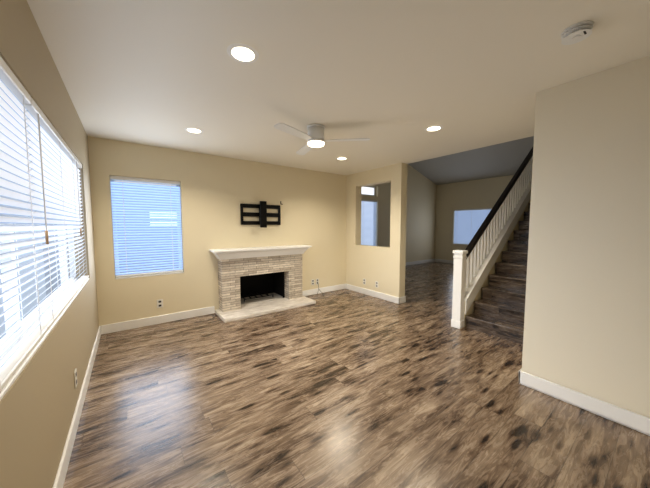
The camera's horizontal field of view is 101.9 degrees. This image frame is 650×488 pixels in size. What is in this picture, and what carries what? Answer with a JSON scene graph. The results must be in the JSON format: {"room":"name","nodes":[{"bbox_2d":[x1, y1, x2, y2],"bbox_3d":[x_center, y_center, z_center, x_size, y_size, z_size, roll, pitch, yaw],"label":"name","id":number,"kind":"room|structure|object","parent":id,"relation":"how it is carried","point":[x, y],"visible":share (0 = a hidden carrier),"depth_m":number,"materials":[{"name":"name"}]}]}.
{"room":"living room","nodes":[
{"label":"living room","id":0,"kind":"room"},
{"bbox_2d":[0,0,98,487],"bbox_3d":[-1.122,0.089,0.818,0.150,2.410,6.140,-3,5,-37],"label":"wall","id":1,"kind":"structure","parent":0,"point":[38,401],"depth_m":1.33,"materials":[{"name":"beige paint"}]},
{"bbox_2d":[0,214,75,354],"bbox_3d":[-1.642,-0.132,1.427,0.040,1.166,2.976,-3,5,-37],"label":"window","id":2,"kind":"structure","parent":1,"relation":"in","point":[66,283],"depth_m":1.26,"materials":[{"name":"white plastic"}]},
{"bbox_2d":[0,56,47,390],"bbox_3d":[-1.052,-0.099,0.782,0.056,1.144,1.228,-3,5,-37],"label":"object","id":3,"kind":"object","parent":2,"relation":"attached to","point":[15,190],"visible":1,"depth_m":1.08,"materials":[{"name":"white plastic"}]},
{"bbox_2d":[22,97,82,328],"bbox_3d":[-1.802,-0.168,1.786,0.056,1.144,1.258,-3,5,-37],"label":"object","id":4,"kind":"object","parent":2,"relation":"attached to","point":[57,154],"visible":0.79,"depth_m":1.59,"materials":[{"name":"white plastic"}]},
{"bbox_2d":[37,113,48,243],"bbox_3d":[-1.459,-0.331,1.363,0.011,0.665,0.012,-3,5,-37],"label":"wand","id":5,"kind":"object","parent":4,"relation":"hanging from","point":[46,237],"depth_m":1.36,"materials":[{"name":"white plastic"}]},
{"bbox_2d":[0,278,88,400],"bbox_3d":[-1.586,0.439,1.507,0.098,0.018,2.976,-3,5,-37],"label":"sill","id":6,"kind":"structure","parent":1,"relation":"attached to","point":[8,385],"depth_m":1.22,"materials":[{"name":"white wood"}]},
{"bbox_2d":[74,368,77,388],"bbox_3d":[-1.739,0.937,1.840,0.007,0.116,0.072,-3,5,-37],"label":"electrical outlet","id":7,"kind":"object","parent":1,"relation":"attached to","point":[75,377],"visible":0.98,"depth_m":1.82,"materials":[{"name":"white plastic"}]},
{"bbox_2d":[52,326,100,487],"bbox_3d":[-1.054,1.231,0.946,0.015,0.115,5.839,-3,5,-37],"label":"baseboard","id":8,"kind":"structure","parent":1,"relation":"attached to","point":[60,476],"depth_m":1.69,"materials":[{"name":"white wood"}]},
{"bbox_2d":[71,155,88,283],"bbox_3d":[-2.322,-0.215,2.482,0.056,1.144,0.458,-3,5,-37],"label":"window blind","id":9,"kind":"object","parent":1,"relation":"attached to","point":[82,279],"visible":0.65,"depth_m":2.44,"materials":[{"name":"white plastic"}]},
{"bbox_2d":[76,162,81,236],"bbox_3d":[-2.206,-0.399,2.362,0.011,0.665,0.012,-3,5,-37],"label":"wand","id":10,"kind":"object","parent":9,"relation":"hanging from","point":[76,162],"depth_m":2.37,"materials":[{"name":"white plastic"}]},
{"bbox_2d":[88,136,345,325],"bbox_3d":[-1.224,-0.159,4.469,4.060,2.410,0.150,-3,5,-37],"label":"wall","id":11,"kind":"structure","parent":0,"point":[216,192],"depth_m":3.97,"materials":[{"name":"beige paint"}]},
{"bbox_2d":[110,179,182,276],"bbox_3d":[-2.421,-0.222,3.627,0.776,1.306,0.040,-3,5,-37],"label":"window","id":12,"kind":"structure","parent":11,"relation":"in","point":[111,180],"depth_m":3.47,"materials":[{"name":"white plastic"}]},
{"bbox_2d":[110,175,182,277],"bbox_3d":[-2.376,-0.229,3.566,0.768,1.284,0.056,-3,5,-37],"label":"window blind","id":13,"kind":"object","parent":12,"relation":"attached to","point":[139,200],"visible":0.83,"depth_m":3.54,"materials":[{"name":"white plastic"}]},
{"bbox_2d":[115,271,183,278],"bbox_3d":[-2.380,0.425,3.615,0.776,0.018,0.098,-3,5,-37],"label":"sill","id":14,"kind":"structure","parent":11,"relation":"attached to","point":[148,275],"depth_m":3.56,"materials":[{"name":"white"}]},
{"bbox_2d":[157,299,162,307],"bbox_3d":[-2.283,0.824,3.646,0.072,0.116,0.007,-3,5,-37],"label":"electrical outlet","id":15,"kind":"object","parent":11,"relation":"attached to","point":[159,303],"visible":1,"depth_m":3.64,"materials":[{"name":"white plastic"}]},
{"bbox_2d":[101,283,345,334],"bbox_3d":[-1.168,0.990,4.485,4.043,0.115,0.015,-3,5,-37],"label":"baseboard","id":16,"kind":"structure","parent":11,"relation":"attached to","point":[130,324],"depth_m":3.71,"materials":[{"name":"white wood"}]},
{"bbox_2d":[240,201,282,227],"bbox_3d":[-1.024,-0.507,4.428,0.760,0.460,0.113,-3,5,-37],"label":"mount","id":17,"kind":"object","parent":11,"relation":"attached to","point":[263,214],"visible":0.98,"depth_m":4.37,"materials":[{"name":"black metal"}]},
{"bbox_2d":[27,0,649,174],"bbox_3d":[0.238,-1.308,2.433,4.370,0.160,7.250,-3,5,-37],"label":"ceiling","id":18,"kind":"structure","parent":0,"point":[392,80],"depth_m":1.78,"materials":[{"name":"white paint"}]},
{"bbox_2d":[185,127,203,132],"bbox_3d":[-1.449,-1.256,2.920,0.190,0.004,0.190,-3,5,-37],"label":"recessed light","id":19,"kind":"object","parent":18,"relation":"in","point":[192,130],"visible":1,"depth_m":2.91,"materials":[{"name":"white plastic"}]},
{"bbox_2d":[227,43,258,62],"bbox_3d":[-0.503,-1.167,1.620,0.190,0.004,0.190,-3,5,-37],"label":"recessed light","id":20,"kind":"object","parent":18,"relation":"in","point":[242,53],"visible":1,"depth_m":1.61,"materials":[{"name":"white plastic"}]},
{"bbox_2d":[274,123,369,154],"bbox_3d":[-0.188,-1.161,2.862,1.006,0.190,0.987,-3,5,-37],"label":"ceiling fan","id":21,"kind":"object","parent":18,"relation":"attached to","point":[314,137],"visible":1,"depth_m":2.75,"materials":[{"name":"white plastic"}]},
{"bbox_2d":[336,157,347,159],"bbox_3d":[0.265,-1.338,4.132,0.190,0.004,0.190,-3,5,-37],"label":"recessed light","id":22,"kind":"object","parent":18,"relation":"in","point":[341,158],"visible":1,"depth_m":4.12,"materials":[{"name":"white plastic"}]},
{"bbox_2d":[424,125,442,131],"bbox_3d":[1.179,-1.251,2.858,0.190,0.004,0.190,-3,5,-37],"label":"recessed light","id":23,"kind":"object","parent":18,"relation":"in","point":[434,128],"visible":1,"depth_m":2.85,"materials":[{"name":"white plastic"}]},
{"bbox_2d":[561,20,593,44],"bbox_3d":[1.363,-1.138,1.428,0.128,0.044,0.128,-3,5,-37],"label":"smoke detector","id":24,"kind":"object","parent":18,"relation":"attached to","point":[576,32],"visible":1,"depth_m":1.41,"materials":[{"name":"white plastic"}]},
{"bbox_2d":[63,262,649,487],"bbox_3d":[2.427,1.108,4.326,9.940,0.100,7.400,-3,5,-37],"label":"floor","id":25,"kind":"structure","parent":0,"point":[344,388],"depth_m":1.93,"materials":[{"name":"laminate"}]},
{"bbox_2d":[209,245,315,322],"bbox_3d":[-1.059,0.547,4.472,1.660,1.000,0.960,-3,5,-37],"label":"fireplace","id":26,"kind":"object","parent":25,"relation":"on","point":[235,265],"visible":1,"depth_m":4.25,"materials":[{"name":"stone"}]},
{"bbox_2d":[240,272,282,297],"bbox_3d":[-1.230,0.739,4.714,0.894,0.579,0.449,-3,5,-37],"label":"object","id":27,"kind":"structure","parent":26,"relation":"in","point":[261,283],"depth_m":4.97,"materials":[{"name":"black"}]},
{"bbox_2d":[466,203,529,343],"bbox_3d":[3.636,-0.295,4.179,3.762,2.720,0.884,-3,5,-37],"label":"stairs","id":28,"kind":"structure","parent":25,"relation":"on","point":[503,316],"depth_m":3.56,"materials":[{"name":"laminate"}]},
{"bbox_2d":[346,163,407,296],"bbox_3d":[0.555,-0.237,5.611,0.160,2.410,2.660,-3,5,-37],"label":"wall","id":29,"kind":"structure","parent":0,"point":[383,267],"depth_m":4.88,"materials":[{"name":"beige paint"}]},
{"bbox_2d":[346,284,405,303],"bbox_3d":[0.560,0.908,5.683,0.192,0.115,2.675,-3,5,-37],"label":"baseboard","id":30,"kind":"structure","parent":29,"relation":"attached to","point":[390,298],"depth_m":4.95,"materials":[{"name":"white wood"}]},
{"bbox_2d":[361,164,436,261],"bbox_3d":[1.948,-1.719,8.308,5.730,5.000,0.150,-3,5,-37],"label":"wall","id":31,"kind":"structure","parent":0,"point":[421,216],"depth_m":9.13,"materials":[{"name":"beige paint"}]},
{"bbox_2d":[361,186,375,195],"bbox_3d":[1.244,-1.582,7.847,0.716,0.306,0.040,-3,5,-37],"label":"window","id":32,"kind":"structure","parent":31,"relation":"in","point":[370,187],"depth_m":7.93,"materials":[{"name":"white plastic"}]},
{"bbox_2d":[366,201,374,245],"bbox_3d":[1.244,-0.525,7.919,0.716,1.566,0.040,-3,5,-37],"label":"window","id":33,"kind":"structure","parent":31,"relation":"in","point":[373,231],"depth_m":8.12,"materials":[{"name":"white plastic"}]},
{"bbox_2d":[361,199,376,245],"bbox_3d":[1.288,-0.522,7.859,0.708,1.564,0.056,-3,5,-37],"label":"blinds","id":34,"kind":"object","parent":33,"relation":"attached to","point":[370,203],"visible":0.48,"depth_m":7.85,"materials":[{"name":"white plastic"}]},
{"bbox_2d":[405,259,434,265],"bbox_3d":[2.009,0.722,8.413,5.403,0.115,0.018,-3,5,-37],"label":"baseboard","id":35,"kind":"structure","parent":31,"relation":"attached to","point":[428,261],"depth_m":9.43,"materials":[{"name":"white"}]},
{"bbox_2d":[409,136,533,184],"bbox_3d":[3.479,-2.825,6.307,5.570,1.821,5.060,-3,5,-37],"label":"ceiling","id":36,"kind":"structure","parent":0,"point":[501,159],"depth_m":7.79,"materials":[{"name":"grey paint"}]},
{"bbox_2d":[435,175,513,260],"bbox_3d":[5.652,-1.699,8.007,0.150,5.000,4.760,-3,5,-37],"label":"wall","id":37,"kind":"structure","parent":0,"point":[473,194],"depth_m":9.31,"materials":[{"name":"beige paint"}]},
{"bbox_2d":[435,259,453,263],"bbox_3d":[5.590,0.742,8.116,0.015,0.115,4.740,-3,5,-37],"label":"baseboard","id":38,"kind":"structure","parent":37,"relation":"attached to","point":[436,260],"depth_m":9.70,"materials":[{"name":"white"}]},
{"bbox_2d":[464,199,530,326],"bbox_3d":[3.332,-0.507,4.580,3.755,3.088,0.110,-3,5,-37],"label":"wall","id":39,"kind":"structure","parent":0,"point":[486,281],"depth_m":4.01,"materials":[{"name":"beige paint"}]},
{"bbox_2d":[451,147,532,328],"bbox_3d":[3.287,-0.787,4.527,3.893,3.654,0.156,-3,5,-37],"label":"stair railing","id":40,"kind":"object","parent":39,"relation":"on","point":[475,259],"visible":0.75,"depth_m":3.88,"materials":[{"name":"white wood"}]},
{"bbox_2d":[522,56,649,417],"bbox_3d":[2.442,0.057,1.291,0.150,2.410,2.340,-3,5,-37],"label":"wall","id":41,"kind":"structure","parent":0,"point":[587,317],"depth_m":1.88,"materials":[{"name":"beige paint"}]},
{"bbox_2d":[518,369,649,435],"bbox_3d":[2.370,1.205,1.325,0.015,0.115,2.356,-3,5,-37],"label":"baseboard","id":42,"kind":"structure","parent":41,"relation":"attached to","point":[624,417],"depth_m":1.92,"materials":[{"name":"white wood"}]},
{"label":"outside","id":43,"kind":"structure","parent":0,"visible":0},
{"bbox_2d":[0,216,45,338],"bbox_3d":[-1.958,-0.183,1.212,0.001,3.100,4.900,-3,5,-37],"label":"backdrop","id":44,"kind":"structure","parent":43,"point":[26,309],"depth_m":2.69,"materials":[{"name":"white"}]},
{"bbox_2d":[41,181,178,298],"bbox_3d":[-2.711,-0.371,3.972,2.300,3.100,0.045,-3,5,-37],"label":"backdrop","id":45,"kind":"structure","parent":43,"point":[53,287],"depth_m":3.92,"materials":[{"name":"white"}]},
{"bbox_2d":[361,187,373,244],"bbox_3d":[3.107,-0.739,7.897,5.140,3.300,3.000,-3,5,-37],"label":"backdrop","id":46,"kind":"structure","parent":43,"point":[367,190],"depth_m":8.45,"materials":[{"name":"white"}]},
{"bbox_3d":[5.037,-0.578,8.987,0.040,1.226,1.216,-3,5,-37],"label":"window","id":47,"kind":"structure","parent":0,"visible":0},
{"bbox_2d":[453,208,491,244],"bbox_3d":[4.977,-0.576,8.942,0.056,1.224,1.208,-3,5,-37],"label":"blinds","id":48,"kind":"object","parent":47,"relation":"attached to","point":[468,223],"visible":0.6,"depth_m":9.05,"materials":[{"name":"white"}]}
]}

